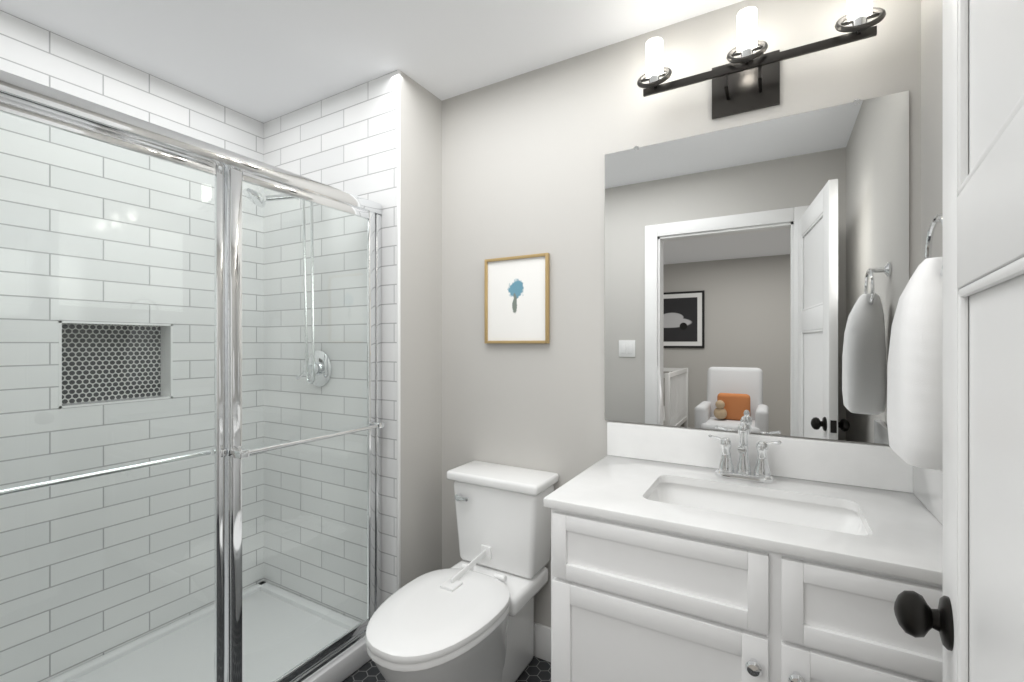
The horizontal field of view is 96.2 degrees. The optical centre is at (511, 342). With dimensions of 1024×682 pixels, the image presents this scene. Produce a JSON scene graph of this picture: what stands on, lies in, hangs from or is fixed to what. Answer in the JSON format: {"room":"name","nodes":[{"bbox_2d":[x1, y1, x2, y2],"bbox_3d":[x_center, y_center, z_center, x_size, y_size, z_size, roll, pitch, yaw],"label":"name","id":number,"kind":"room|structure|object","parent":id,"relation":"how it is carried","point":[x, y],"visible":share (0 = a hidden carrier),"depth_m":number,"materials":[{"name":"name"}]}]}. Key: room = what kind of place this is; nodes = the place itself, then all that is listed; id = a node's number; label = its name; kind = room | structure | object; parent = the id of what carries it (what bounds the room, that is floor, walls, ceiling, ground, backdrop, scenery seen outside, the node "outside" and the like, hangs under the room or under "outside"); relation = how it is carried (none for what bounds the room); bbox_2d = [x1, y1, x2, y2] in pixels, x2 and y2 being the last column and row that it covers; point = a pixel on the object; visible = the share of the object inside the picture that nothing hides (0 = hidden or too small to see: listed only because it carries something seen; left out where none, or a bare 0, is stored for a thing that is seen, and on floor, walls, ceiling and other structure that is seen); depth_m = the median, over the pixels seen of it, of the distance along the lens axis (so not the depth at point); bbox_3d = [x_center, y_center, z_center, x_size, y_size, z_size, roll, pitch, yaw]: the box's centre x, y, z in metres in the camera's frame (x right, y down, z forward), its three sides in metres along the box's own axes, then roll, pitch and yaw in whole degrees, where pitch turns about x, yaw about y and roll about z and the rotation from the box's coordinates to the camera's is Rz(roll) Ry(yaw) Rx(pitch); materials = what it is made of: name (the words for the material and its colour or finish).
{"room":"bathroom","nodes":[
{"label":"bathroom","id":0,"kind":"room"},
{"bbox_2d":[0,10,263,162],"bbox_3d":[-1.664,0.080,1.843,0.121,2.440,1.305,0,0,30],"label":"tiled wall","id":1,"kind":"structure","parent":0,"point":[34,53],"depth_m":1.85,"materials":[{"name":"white tile"}]},
{"bbox_2d":[0,0,743,122],"bbox_3d":[-0.622,-1.165,-0.664,4.420,0.050,5.430,0,0,30],"label":"ceiling","id":2,"kind":"structure","parent":0,"point":[263,61],"depth_m":1.71,"materials":[{"name":"white paint"}]},
{"bbox_2d":[401,71,441,587],"bbox_3d":[-0.828,0.080,2.357,1.060,2.440,0.393,0,0,30],"label":"wall","id":3,"kind":"structure","parent":0,"point":[421,330],"depth_m":2.03,"materials":[{"name":"grey paint"}]},
{"bbox_2d":[264,70,396,603],"bbox_3d":[-0.882,0.080,2.154,0.928,2.440,0.012,0,0,30],"label":"tile","id":4,"kind":"structure","parent":3,"relation":"attached to","point":[346,140],"depth_m":1.98,"materials":[{"name":"white tile"}]},
{"bbox_2d":[397,70,400,590],"bbox_3d":[-0.474,0.080,1.920,0.013,2.440,0.013,0,0,30],"label":"trim","id":5,"kind":"structure","parent":3,"relation":"attached to","point":[398,329],"depth_m":1.92,"materials":[{"name":"white ceramic"}]},
{"bbox_2d":[342,656,550,681],"bbox_3d":[-0.387,1.325,1.276,2.900,0.050,1.830,0,0,30],"label":"floor","id":6,"kind":"structure","parent":0,"point":[537,670],"depth_m":1.80,"materials":[{"name":"tile"}]},
{"bbox_2d":[306,639,370,681],"bbox_3d":[-1.233,1.255,1.603,0.863,0.090,1.289,0,0,30],"label":"shower pan","id":7,"kind":"object","parent":6,"relation":"on","point":[344,666],"depth_m":1.77,"materials":[{"name":"white plastic"}]},
{"bbox_2d":[0,70,384,681],"bbox_3d":[-0.896,0.308,1.411,0.132,1.802,1.287,0,0,30],"label":"shower door","id":8,"kind":"structure","parent":7,"relation":"on","point":[191,424],"depth_m":1.32,"materials":[{"name":"clear glass"}]},
{"bbox_2d":[365,461,558,681],"bbox_3d":[-0.180,0.912,1.628,0.420,0.775,0.769,0,0,30],"label":"toilet","id":9,"kind":"object","parent":6,"relation":"on","point":[469,617],"visible":0.98,"depth_m":1.67,"materials":[{"name":"white ceramic"}]},
{"bbox_2d":[543,417,942,681],"bbox_3d":[0.615,0.766,1.269,0.910,1.068,0.602,0,0,30],"label":"bathroom vanity","id":10,"kind":"object","parent":6,"relation":"on","point":[694,555],"visible":0.98,"depth_m":1.12,"materials":[{"name":"white paint"}]},
{"bbox_2d":[543,454,942,597],"bbox_3d":[0.622,0.438,1.282,0.910,0.025,0.573,0,0,30],"label":"countertop","id":11,"kind":"structure","parent":10,"relation":"on","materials":[{"name":"stone"}]},
{"bbox_2d":[708,417,781,483],"bbox_3d":[0.706,0.328,1.403,0.206,0.192,0.147,0,0,30],"label":"faucet","id":12,"kind":"object","parent":11,"relation":"on","point":[725,473],"depth_m":1.43,"materials":[{"name":"silver metal"}]},
{"bbox_2d":[442,0,920,626],"bbox_3d":[0.498,0.080,1.755,1.840,2.440,0.120,0,0,30],"label":"wall","id":13,"kind":"structure","parent":0,"point":[522,164],"depth_m":1.84,"materials":[{"name":"grey paint"}]},
{"bbox_2d":[484,253,549,342],"bbox_3d":[0.017,-0.182,1.948,0.307,0.369,0.021,0,0,30],"label":"picture frame","id":14,"kind":"object","parent":13,"relation":"attached to","point":[516,299],"visible":1,"depth_m":1.94,"materials":[{"name":"white paper"}]},
{"bbox_2d":[534,622,550,661],"bbox_3d":[0.009,1.232,1.957,0.790,0.137,0.014,0,0,30],"label":"baseboard","id":15,"kind":"structure","parent":13,"relation":"attached to","point":[542,641],"depth_m":1.87,"materials":[{"name":"white wood"}]},
{"bbox_2d":[605,91,908,443],"bbox_3d":[0.746,-0.216,1.537,0.898,1.023,0.009,0,0,30],"label":"mirror","id":16,"kind":"object","parent":13,"relation":"attached to","point":[757,275],"visible":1,"depth_m":1.49,"materials":[{"name":"silver glass"}]},
{"bbox_2d":[637,0,885,119],"bbox_3d":[0.745,-0.893,1.452,0.675,0.254,0.159,0,0,30],"label":"sconce","id":17,"kind":"object","parent":13,"relation":"attached to","point":[748,80],"visible":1,"depth_m":1.47,"materials":[{"name":"grey metal"}]},
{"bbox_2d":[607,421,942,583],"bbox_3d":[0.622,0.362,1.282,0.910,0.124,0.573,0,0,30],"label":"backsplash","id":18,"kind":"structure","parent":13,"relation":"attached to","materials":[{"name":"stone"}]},
{"bbox_2d":[921,0,942,262],"bbox_3d":[0.819,0.080,0.585,0.120,2.440,1.590,0,0,30],"label":"wall","id":19,"kind":"structure","parent":0,"point":[931,109],"depth_m":1.21,"materials":[{"name":"grey paint"}]},
{"bbox_2d":[887,213,942,470],"bbox_3d":[0.897,-0.021,0.979,0.134,0.541,0.215,0,0,30],"label":"towel","id":20,"kind":"object","parent":19,"relation":"attached to","point":[915,395],"visible":0.62,"depth_m":0.93,"materials":[{"name":"white fabric"}]},
{"bbox_2d":[894,0,1023,681],"bbox_3d":[0.429,0.277,0.340,0.187,2.030,0.771,0,0,30],"label":"door","id":21,"kind":"structure","parent":19,"relation":"in","point":[975,619],"depth_m":0.50,"materials":[{"name":"white wood"}]}
]}

